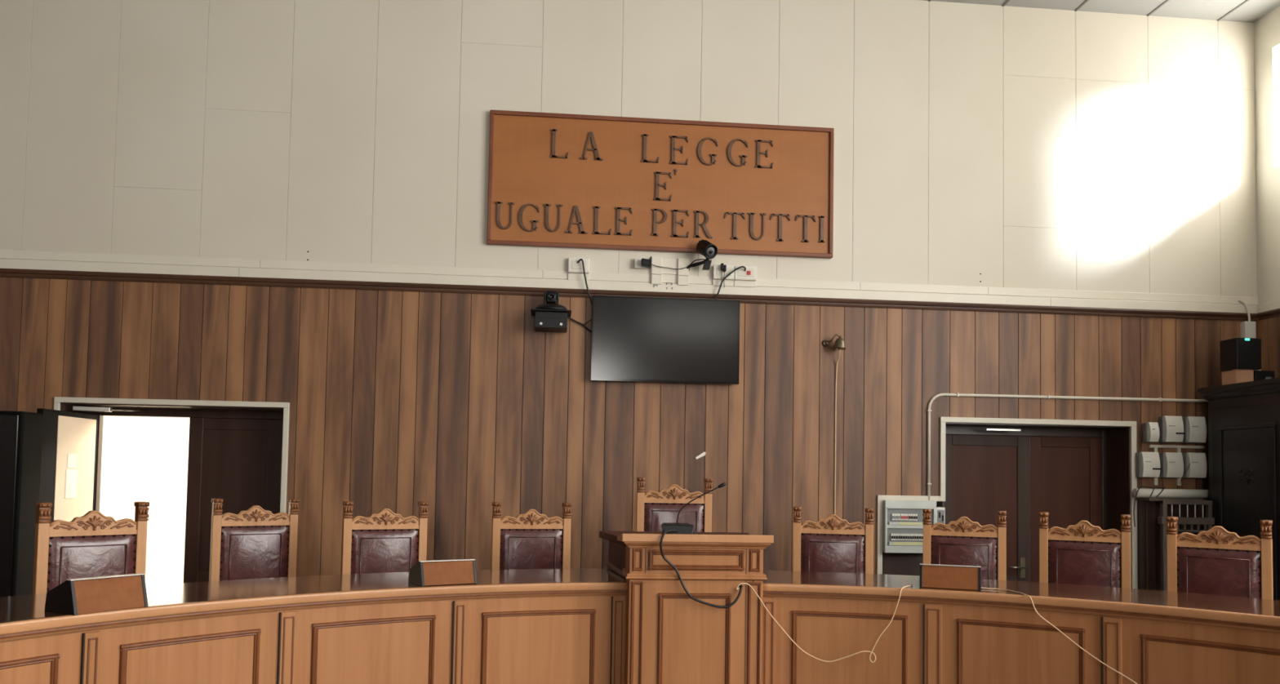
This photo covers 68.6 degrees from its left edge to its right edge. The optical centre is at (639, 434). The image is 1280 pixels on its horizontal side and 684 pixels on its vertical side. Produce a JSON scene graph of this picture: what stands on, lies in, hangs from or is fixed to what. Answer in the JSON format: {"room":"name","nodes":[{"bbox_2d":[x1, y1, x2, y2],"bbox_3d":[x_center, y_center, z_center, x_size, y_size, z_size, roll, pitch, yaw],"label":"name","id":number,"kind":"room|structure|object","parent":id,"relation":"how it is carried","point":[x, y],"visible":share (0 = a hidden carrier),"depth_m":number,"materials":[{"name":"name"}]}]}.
{"room":"courtroom","nodes":[
{"label":"courtroom","id":0,"kind":"room"},
{"bbox_2d":[99,415,189,586],"bbox_3d":[-3.761,0.575,8.263,3.700,2.700,2.598,1,-3,-5],"label":"doorway opening","id":1,"kind":"structure","parent":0,"point":[144,459],"depth_m":9.36,"materials":[{"name":"white paint"}]},
{"bbox_2d":[0,0,1257,576],"bbox_3d":[-0.167,-0.751,7.170,10.592,5.375,0.375,1,-3,-5],"label":"wall","id":2,"kind":"structure","parent":0,"point":[975,144],"depth_m":6.98,"materials":[{"name":"white paint"}]},
{"bbox_2d":[36,408,97,522],"bbox_3d":[-3.992,0.837,6.490,0.045,1.990,0.700,1,-3,-3],"label":"door","id":3,"kind":"structure","parent":2,"relation":"in","point":[69,439],"depth_m":6.50,"materials":[{"name":"beige paint"}]},
{"bbox_2d":[72,405,139,412],"bbox_3d":[-3.821,-0.178,6.733,0.430,0.032,0.108,3,-3,-39],"label":"door closer","id":4,"kind":"object","parent":2,"relation":"in","point":[74,407],"depth_m":6.67,"materials":[{"name":"metal"}]},
{"bbox_2d":[53,396,289,513],"bbox_3d":[-3.327,0.805,6.605,1.596,2.106,0.026,1,-3,-5],"label":"trim","id":5,"kind":"structure","parent":2,"relation":"attached to","point":[57,400],"depth_m":6.67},
{"bbox_2d":[82,407,283,511],"bbox_3d":[-3.361,0.839,6.941,1.525,2.068,0.060,1,-3,-5],"label":"trim","id":6,"kind":"structure","parent":2,"relation":"attached to","point":[144,412],"depth_m":6.94,"materials":[{"name":"brown wood"}]},
{"bbox_2d":[183,417,282,582],"bbox_3d":[-3.032,0.875,6.972,0.670,1.990,0.040,1,-3,-5],"label":"door","id":7,"kind":"structure","parent":2,"relation":"in","point":[237,462],"depth_m":6.98,"materials":[{"name":"brown wood"}]},
{"bbox_2d":[530,308,571,332],"bbox_3d":[-0.647,-0.826,6.816,0.291,0.127,0.241,1,-3,-5],"label":"wall shelf","id":8,"kind":"object","parent":2,"relation":"attached to","point":[545,320],"visible":1,"depth_m":6.73,"materials":[{"name":"black plastic"}]},
{"bbox_2d":[535,289,567,310],"bbox_3d":[-0.645,-0.972,6.827,0.244,0.157,0.244,1,-3,-5],"label":"camera","id":9,"kind":"object","parent":8,"relation":"on","point":[551,296],"visible":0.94,"depth_m":6.77,"materials":[{"name":"black plastic"}]},
{"bbox_2d":[567,315,591,332],"bbox_3d":[-0.440,-0.812,6.935,0.206,0.126,0.026,1,-3,-4],"label":"cable","id":10,"kind":"object","parent":8,"relation":"attached to","point":[569,317],"visible":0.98,"depth_m":6.93,"materials":[{"name":"black rubber"}]},
{"bbox_2d":[568,257,589,280],"bbox_3d":[-0.454,-1.227,6.948,0.155,0.163,0.038,1,-3,-5],"label":"wall outlet","id":11,"kind":"object","parent":2,"relation":"attached to","point":[575,272],"visible":1,"depth_m":6.93,"materials":[{"name":"white plastic"}]},
{"bbox_2d":[577,258,592,304],"bbox_3d":[-0.396,-1.116,6.916,0.141,0.357,0.037,1,-3,-9],"label":"cable","id":12,"kind":"object","parent":11,"relation":"attached to","point":[580,260],"visible":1,"depth_m":6.91,"materials":[{"name":"black rubber"}]},
{"bbox_2d":[0,258,1257,313],"bbox_3d":[-0.142,-1.104,6.991,10.192,0.069,0.024,1,-3,-5],"label":"trim","id":13,"kind":"structure","parent":2,"relation":"attached to","point":[4,263],"depth_m":6.97,"materials":[{"name":"grey plastic"}]},
{"bbox_2d":[0,268,1257,320],"bbox_3d":[-0.142,-1.042,6.982,10.192,0.056,0.034,1,-3,-5],"label":"trim","id":14,"kind":"structure","parent":2,"relation":"attached to","point":[6,273],"depth_m":6.95,"materials":[{"name":"brown wood"}]},
{"bbox_2d":[0,249,1257,304],"bbox_3d":[-0.141,-1.175,7.000,10.192,0.060,0.012,1,-3,-5],"label":"trim","id":15,"kind":"structure","parent":2,"relation":"attached to","point":[4,254],"depth_m":6.96,"materials":[{"name":"grey plastic"}]},
{"bbox_2d":[634,257,649,269],"bbox_3d":[0.018,-1.275,7.001,0.120,0.073,0.043,1,-3,-5],"label":"wall outlet","id":16,"kind":"object","parent":2,"relation":"attached to","point":[637,265],"visible":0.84,"depth_m":6.98,"materials":[{"name":"white plastic"}]},
{"bbox_2d":[640,256,651,268],"bbox_3d":[0.046,-1.276,6.950,0.072,0.080,0.065,1,-3,-5],"label":"power adapter","id":17,"kind":"object","parent":16,"relation":"attached to","point":[644,262],"visible":1,"depth_m":6.92,"materials":[{"name":"black plastic"}]},
{"bbox_2d":[651,263,687,269],"bbox_3d":[0.215,-1.251,6.988,0.276,0.032,0.026,1,-3,-7],"label":"power cable","id":18,"kind":"object","parent":17,"relation":"attached to","point":[651,264],"visible":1,"depth_m":7.00,"materials":[{"name":"black rubber"}]},
{"bbox_2d":[486,109,834,258],"bbox_3d":[0.178,-1.871,7.039,2.602,1.000,0.045,1,-3,-5],"label":"wall sign","id":19,"kind":"object","parent":2,"relation":"attached to","point":[562,180],"visible":1,"depth_m":7.03,"materials":[{"name":"brown wood"}]},
{"bbox_2d":[591,295,740,384],"bbox_3d":[0.190,-0.698,6.976,1.101,0.628,0.079,1,-3,-5],"label":"television","id":20,"kind":"object","parent":2,"relation":"attached to","point":[634,339],"visible":1,"depth_m":6.94,"materials":[{"name":"black plastic"}]},
{"bbox_2d":[651,256,688,288],"bbox_3d":[0.225,-1.207,7.024,0.280,0.238,0.032,1,-3,-5],"label":"duct","id":21,"kind":"object","parent":2,"relation":"attached to","point":[656,272],"visible":1,"depth_m":7.02,"materials":[{"name":"grey plastic"}]},
{"bbox_2d":[695,452,706,459],"bbox_3d":[0.454,0.158,7.004,0.077,0.058,0.002,1,-3,-5],"label":"scrap","id":22,"kind":"object","parent":2,"relation":"attached to","point":[703,454],"visible":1,"depth_m":7.00,"materials":[{"name":"white paper"}]},
{"bbox_2d":[686,239,717,271],"bbox_3d":[0.460,-1.333,6.979,0.137,0.228,0.288,3,-3,-37],"label":"camera","id":23,"kind":"object","parent":2,"relation":"attached to","point":[709,251],"visible":1,"depth_m":6.91,"materials":[{"name":"black plastic"}]},
{"bbox_2d":[712,264,734,286],"bbox_3d":[0.628,-1.193,7.051,0.159,0.159,0.038,1,-3,-5],"label":"wall outlet","id":24,"kind":"object","parent":2,"relation":"attached to","point":[717,272],"visible":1,"depth_m":7.04,"materials":[{"name":"white plastic"}]},
{"bbox_2d":[720,262,724,281],"bbox_3d":[0.614,-1.197,7.012,0.018,0.166,0.037,1,-3,-5],"label":"plug","id":25,"kind":"object","parent":24,"relation":"attached to","point":[722,264],"visible":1,"depth_m":7.00,"materials":[{"name":"black plastic"}]},
{"bbox_2d":[723,264,726,287],"bbox_3d":[0.633,-1.184,7.013,0.018,0.166,0.037,1,-3,-5],"label":"plug","id":26,"kind":"object","parent":24,"relation":"attached to","point":[725,265],"visible":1,"depth_m":7.00,"materials":[{"name":"black plastic"}]},
{"bbox_2d":[733,266,756,287],"bbox_3d":[0.794,-1.188,7.063,0.166,0.156,0.044,1,-3,-5],"label":"wall outlet","id":27,"kind":"object","parent":2,"relation":"attached to","point":[744,278],"visible":1,"depth_m":7.05,"materials":[{"name":"white plastic"}]},
{"bbox_2d":[715,266,746,299],"bbox_3d":[0.671,-1.109,7.017,0.247,0.308,0.038,1,-3,-3],"label":"cable","id":28,"kind":"object","parent":27,"relation":"attached to","point":[738,268],"visible":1,"depth_m":7.01,"materials":[{"name":"grey plastic"}]},
{"bbox_2d":[822,333,845,351],"bbox_3d":[1.476,-0.692,7.087,0.100,0.128,0.179,3,-3,-38],"label":"bell","id":29,"kind":"object","parent":2,"relation":"attached to","point":[839,344],"visible":1,"depth_m":7.05,"materials":[{"name":"gold metal"}]},
{"bbox_2d":[834,349,840,514],"bbox_3d":[1.486,0.160,7.058,0.015,1.602,0.088,1,-3,-9],"label":"cord","id":30,"kind":"object","parent":29,"relation":"hanging from","point":[839,349],"visible":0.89,"depth_m":7.09,"materials":[{"name":"brown plastic"}]},
{"bbox_2d":[882,500,936,553],"bbox_3d":[2.033,0.699,7.142,0.400,0.396,0.179,1,-3,-5],"label":"electrical panel","id":31,"kind":"object","parent":2,"relation":"attached to","point":[902,520],"visible":0.86,"depth_m":7.06,"materials":[{"name":"grey plastic"}]},
{"bbox_2d":[936,506,945,524],"bbox_3d":[2.276,0.626,7.170,0.068,0.141,0.140,1,-3,-5],"label":"box","id":32,"kind":"object","parent":2,"relation":"attached to","point":[940,512],"visible":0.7,"depth_m":7.11,"materials":[{"name":"white plastic"}]},
{"bbox_2d":[937,501,945,507],"bbox_3d":[2.306,1.248,7.196,0.016,1.469,0.120,1,-3,-5],"label":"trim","id":33,"kind":"structure","parent":2,"relation":"attached to","point":[940,504],"depth_m":7.21,"materials":[{"name":"grey metal"}]},
{"bbox_2d":[945,434,1029,582],"bbox_3d":[2.763,0.998,7.490,0.748,1.990,0.103,1,-3,-5],"label":"door","id":34,"kind":"structure","parent":2,"relation":"in","point":[986,475],"depth_m":7.54,"materials":[{"name":"brown wood"}]},
{"bbox_2d":[985,428,1020,431],"bbox_3d":[2.873,-0.037,7.416,0.280,0.015,0.020,1,-3,-5],"label":"door closer","id":35,"kind":"structure","parent":2,"relation":"in","point":[989,429],"depth_m":7.41,"materials":[{"name":"metal"}]},
{"bbox_2d":[876,417,1137,589],"bbox_3d":[2.827,0.933,7.190,2.078,2.116,0.026,1,-3,-5],"label":"trim","id":36,"kind":"structure","parent":2,"relation":"attached to","point":[1132,424],"depth_m":7.24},
{"bbox_2d":[945,426,1106,530],"bbox_3d":[3.037,0.973,7.549,1.502,2.075,0.060,1,-3,-5],"label":"trim","id":37,"kind":"structure","parent":2,"relation":"attached to","point":[965,430],"depth_m":7.59,"materials":[{"name":"brown wood"}]},
{"bbox_2d":[1029,435,1102,582],"bbox_3d":[3.440,1.014,7.586,0.611,1.990,0.040,1,-3,-5],"label":"door","id":38,"kind":"structure","parent":2,"relation":"in","point":[1065,473],"depth_m":7.60,"materials":[{"name":"brown wood"}]},
{"bbox_2d":[926,392,1208,500],"bbox_3d":[3.356,0.112,7.270,2.340,0.832,0.029,1,-3,-5],"label":"conduit","id":39,"kind":"object","parent":2,"relation":"attached to","point":[957,394],"visible":0.96,"depth_m":7.24,"materials":[{"name":"grey plastic"}]},
{"bbox_2d":[1135,452,1160,477],"bbox_3d":[3.937,0.235,7.263,0.148,0.198,0.094,1,-3,-5],"label":"control box","id":40,"kind":"object","parent":2,"relation":"attached to","point":[1147,464],"visible":1,"depth_m":7.23,"materials":[{"name":"grey plastic"}]},
{"bbox_2d":[1142,422,1159,442],"bbox_3d":[3.968,-0.016,7.278,0.082,0.155,0.092,1,-3,-5],"label":"control box","id":41,"kind":"object","parent":2,"relation":"attached to","point":[1150,429],"visible":1,"depth_m":7.25,"materials":[{"name":"grey plastic"}]},
{"bbox_2d":[1159,452,1183,478],"bbox_3d":[4.128,0.239,7.283,0.143,0.198,0.092,1,-3,-5],"label":"control box","id":42,"kind":"object","parent":2,"relation":"attached to","point":[1171,464],"visible":0.98,"depth_m":7.25,"materials":[{"name":"grey plastic"}]},
{"bbox_2d":[1158,415,1184,443],"bbox_3d":[4.135,-0.040,7.294,0.151,0.206,0.094,1,-3,-5],"label":"control box","id":43,"kind":"object","parent":2,"relation":"attached to","point":[1171,428],"visible":0.99,"depth_m":7.26,"materials":[{"name":"grey plastic"}]},
{"bbox_2d":[1148,444,1204,485],"bbox_3d":[4.210,0.243,7.350,0.460,0.316,0.021,1,-3,-5],"label":"conduit","id":44,"kind":"object","parent":2,"relation":"attached to","point":[1155,447],"visible":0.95,"depth_m":7.34,"materials":[{"name":"grey plastic"}]},
{"bbox_2d":[1182,416,1206,443],"bbox_3d":[4.324,-0.036,7.313,0.147,0.206,0.092,1,-3,-5],"label":"control box","id":45,"kind":"object","parent":2,"relation":"attached to","point":[1194,427],"visible":0.98,"depth_m":7.28,"materials":[{"name":"grey plastic"}]},
{"bbox_2d":[1182,453,1207,478],"bbox_3d":[4.318,0.242,7.301,0.150,0.198,0.092,1,-3,-5],"label":"control box","id":46,"kind":"object","parent":2,"relation":"attached to","point":[1197,468],"visible":0.98,"depth_m":7.26,"materials":[{"name":"grey plastic"}]},
{"bbox_2d":[1238,299,1256,337],"bbox_3d":[4.812,-0.915,7.438,0.114,0.318,0.059,1,-3,-5],"label":"junction box","id":47,"kind":"object","parent":2,"relation":"attached to","point":[1247,329],"visible":0.91,"depth_m":7.41,"materials":[{"name":"white plastic"}]},
{"bbox_2d":[925,0,1279,22],"bbox_3d":[0.482,-3.777,1.028,10.592,0.156,13.030,1,-3,-5],"label":"ceiling","id":48,"kind":"structure","parent":0,"point":[1242,11],"depth_m":7.36,"materials":[{"name":"white tile"}]},
{"bbox_2d":[1253,6,1279,377],"bbox_3d":[5.600,-0.910,1.396,0.212,5.375,13.030,1,-3,-5],"label":"wall","id":49,"kind":"structure","parent":0,"point":[1267,28],"depth_m":7.40,"materials":[{"name":"white paint"}]},
{"bbox_2d":[1257,299,1279,313],"bbox_3d":[5.098,-1.075,5.617,0.023,0.069,3.708,1,-3,-5],"label":"trim","id":50,"kind":"structure","parent":49,"relation":"attached to","point":[1275,304],"depth_m":7.34,"materials":[{"name":"white paint"}]},
{"bbox_2d":[1257,308,1279,320],"bbox_3d":[5.090,-1.013,5.610,0.034,0.056,3.700,1,-3,-5],"label":"trim","id":51,"kind":"structure","parent":49,"relation":"attached to","point":[1274,313],"depth_m":7.33,"materials":[{"name":"brown wood"}]},
{"bbox_3d":[0.253,1.783,2.175,10.592,0.120,15.830,1,-3,-5],"label":"floor","id":52,"kind":"structure","parent":0,"visible":0},
{"bbox_2d":[0,410,44,597],"bbox_3d":[-4.244,0.827,5.699,0.965,1.950,0.265,1,-3,-5],"label":"tall cabinet","id":53,"kind":"object","parent":52,"relation":"on","point":[21,433],"visible":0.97,"depth_m":5.67,"materials":[{"name":"paint"}]},
{"bbox_2d":[32,502,149,594],"bbox_3d":[-2.557,1.054,4.477,0.518,1.445,0.504,-1,-3,42],"label":"chair","id":54,"kind":"object","parent":52,"relation":"on","point":[94,544],"visible":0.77,"depth_m":4.61,"materials":[{"name":"brown leather"}]},
{"bbox_2d":[208,498,299,581],"bbox_3d":[-2.210,1.105,5.479,0.504,1.445,0.518,3,-3,-36],"label":"chair","id":55,"kind":"object","parent":52,"relation":"on","point":[255,542],"visible":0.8,"depth_m":5.65,"materials":[{"name":"leather"}]},
{"bbox_2d":[0,568,627,683],"bbox_3d":[-1.552,1.222,3.980,3.716,1.100,1.106,3,-3,-42],"label":"bench","id":56,"kind":"object","parent":52,"relation":"on","point":[525,626],"visible":0.94,"depth_m":4.11,"materials":[{"name":"brown wood"}]},
{"bbox_2d":[44,573,148,615],"bbox_3d":[-1.992,0.579,3.447,0.200,0.122,0.269,-1,-3,31],"label":"console","id":57,"kind":"object","parent":56,"relation":"on","point":[73,597],"visible":1,"depth_m":3.37,"materials":[{"name":"brown wood"}]},
{"bbox_2d":[0,568,626,622],"bbox_3d":[-1.546,0.691,4.008,3.716,0.035,1.096,3,-3,-42],"label":"countertop","id":58,"kind":"structure","parent":56,"relation":"on","point":[13,608],"depth_m":4.25,"materials":[{"name":"brown wood"}]},
{"bbox_2d":[408,559,477,586],"bbox_3d":[-0.935,0.647,4.449,0.269,0.112,0.200,3,-3,-32],"label":"console","id":59,"kind":"object","parent":56,"relation":"on","point":[456,571],"visible":1,"depth_m":4.38,"materials":[{"name":"brown wood"}]},
{"bbox_2d":[340,501,428,574],"bbox_3d":[-1.416,1.113,5.340,0.504,1.445,0.518,2,-3,-28],"label":"chair","id":60,"kind":"object","parent":52,"relation":"on","point":[385,541],"visible":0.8,"depth_m":5.53,"materials":[{"name":"leather"}]},
{"bbox_2d":[490,502,572,569],"bbox_3d":[-0.625,1.139,5.615,0.504,1.445,0.518,2,-3,-16],"label":"chair","id":61,"kind":"object","parent":52,"relation":"on","point":[531,540],"visible":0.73,"depth_m":5.82,"materials":[{"name":"leather"}]},
{"bbox_2d":[599,531,773,683],"bbox_3d":[0.231,1.171,4.914,0.868,1.347,0.910,1,-3,-5],"label":"lectern","id":62,"kind":"object","parent":52,"relation":"on","point":[673,637],"visible":0.99,"depth_m":4.51,"materials":[{"name":"brown wood"}]},
{"bbox_2d":[661,482,725,534],"bbox_3d":[0.266,0.374,4.695,0.331,0.271,0.118,1,-3,-5],"label":"gooseneck microphone","id":63,"kind":"object","parent":62,"relation":"on","point":[682,528],"visible":0.94,"depth_m":4.63,"materials":[{"name":"black plastic"}]},
{"bbox_2d":[659,529,742,608],"bbox_3d":[0.288,0.649,4.546,0.410,0.370,0.164,1,-3,-5],"label":"microphone cable","id":64,"kind":"object","parent":62,"relation":"attached to","point":[665,559],"visible":1,"depth_m":4.49,"materials":[{"name":"black rubber"}]},
{"bbox_2d":[736,582,912,662],"bbox_3d":[0.906,0.915,4.546,0.898,0.384,0.147,1,-3,-3],"label":"cable","id":65,"kind":"object","parent":62,"relation":"hanging from","point":[737,588],"visible":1,"depth_m":4.53,"materials":[{"name":"beige plastic"}]},
{"bbox_2d":[792,506,873,573],"bbox_3d":[1.159,1.170,5.628,0.504,1.445,0.518,1,-3,10],"label":"chair","id":66,"kind":"object","parent":52,"relation":"on","point":[832,544],"visible":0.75,"depth_m":5.84,"materials":[{"name":"leather"}]},
{"bbox_2d":[922,508,1006,580],"bbox_3d":[1.937,1.183,5.624,0.504,1.445,0.518,0,-3,21],"label":"chair","id":67,"kind":"object","parent":52,"relation":"on","point":[963,541],"visible":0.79,"depth_m":5.82,"materials":[{"name":"leather"}]},
{"bbox_2d":[761,570,1279,683],"bbox_3d":[2.110,1.298,4.266,3.649,1.100,1.090,-1,-3,33],"label":"bench","id":68,"kind":"object","parent":52,"relation":"on","point":[934,635],"visible":0.97,"depth_m":4.41,"materials":[{"name":"brown wood"}]},
{"bbox_2d":[919,564,981,591],"bbox_3d":[1.536,0.699,4.643,0.285,0.112,0.200,0,-3,19],"label":"console","id":69,"kind":"object","parent":68,"relation":"on","point":[933,575],"visible":1,"depth_m":4.57,"materials":[{"name":"brown wood"}]},
{"bbox_2d":[763,570,1279,617],"bbox_3d":[2.122,0.767,4.294,3.649,0.035,1.079,-1,-3,33],"label":"countertop","id":70,"kind":"structure","parent":68,"relation":"on","point":[1176,599],"depth_m":4.55,"materials":[{"name":"brown wood"}]},
{"bbox_2d":[981,587,1137,683],"bbox_3d":[1.940,1.000,4.228,0.143,0.589,0.944,3,-4,-44],"label":"cable","id":71,"kind":"object","parent":68,"relation":"attached to","point":[981,588],"visible":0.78,"depth_m":4.23,"materials":[{"name":"beige plastic"}]},
{"bbox_2d":[1038,511,1131,588],"bbox_3d":[2.521,1.181,5.354,0.504,1.445,0.518,0,-3,30],"label":"chair","id":72,"kind":"object","parent":52,"relation":"on","point":[1082,553],"visible":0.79,"depth_m":5.54,"materials":[{"name":"leather"}]},
{"bbox_2d":[1135,497,1204,591],"bbox_3d":[4.071,1.252,7.208,0.440,1.522,0.187,1,-3,-5],"label":"cabinet","id":73,"kind":"object","parent":52,"relation":"on","point":[1148,531],"visible":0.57,"depth_m":7.19,"materials":[{"name":"brown wood"}]},
{"bbox_2d":[1132,488,1208,498],"bbox_3d":[4.101,0.456,7.231,0.600,0.070,0.070,1,-3,-5],"label":"paper roll","id":74,"kind":"object","parent":73,"relation":"on","point":[1142,493],"visible":1,"depth_m":7.20,"materials":[{"name":"white paper"}]},
{"bbox_2d":[1133,486,1164,527],"bbox_3d":[3.883,0.553,7.177,0.288,0.314,0.055,2,-3,-15],"label":"wire","id":75,"kind":"object","parent":74,"relation":"hanging from","point":[1140,486],"visible":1,"depth_m":7.14,"materials":[{"name":"black rubber"}]},
{"bbox_2d":[1157,499,1214,591],"bbox_3d":[4.125,1.244,6.886,0.423,1.512,0.375,1,-3,-5],"label":"spindle chair","id":76,"kind":"object","parent":52,"relation":"on","point":[1207,522],"visible":0.25,"depth_m":7.05,"materials":[{"name":"grey wood"}]},
{"bbox_2d":[1165,516,1273,599],"bbox_3d":[3.008,1.170,4.919,0.504,1.445,0.518,-1,-3,39],"label":"chair","id":77,"kind":"object","parent":52,"relation":"on","point":[1216,561],"visible":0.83,"depth_m":5.09,"materials":[{"name":"leather"}]},
{"bbox_2d":[1197,377,1279,600],"bbox_3d":[4.681,0.798,6.402,0.589,2.378,1.706,1,-3,-5],"label":"wardrobe","id":78,"kind":"object","parent":52,"relation":"on","point":[1244,417],"visible":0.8,"depth_m":6.78,"materials":[{"name":"brown wood"}]},
{"bbox_2d":[1222,368,1254,385],"bbox_3d":[4.481,-0.424,7.027,0.150,0.111,0.155,1,-3,-5],"label":"cardboard box","id":79,"kind":"object","parent":78,"relation":"on","point":[1237,375],"visible":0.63,"depth_m":6.96,"materials":[{"name":"brown cardboard"}]},
{"bbox_2d":[1219,337,1261,371],"bbox_3d":[4.498,-0.596,7.021,0.195,0.231,0.184,1,-3,-5],"label":"speaker","id":80,"kind":"object","parent":79,"relation":"on","point":[1245,353],"visible":0.9,"depth_m":6.94,"materials":[{"name":"black plastic"}]},
{"bbox_2d":[1253,370,1274,381],"bbox_3d":[4.633,-0.418,7.037,0.155,0.106,0.163,1,-3,-5],"label":"box","id":81,"kind":"object","parent":78,"relation":"on","point":[1258,375],"visible":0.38,"depth_m":6.96,"materials":[{"name":"plastic"}]},
{"bbox_3d":[0.217,1.804,5.876,0.880,0.168,0.820,1,-3,-5],"label":"step platform","id":82,"kind":"object","parent":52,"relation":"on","visible":0},
{"bbox_2d":[635,477,712,532],"bbox_3d":[0.227,0.997,5.870,0.504,1.445,0.518,1,-3,-3],"label":"chair","id":83,"kind":"object","parent":82,"relation":"on","point":[654,508],"visible":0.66,"depth_m":6.10,"materials":[{"name":"wood"}]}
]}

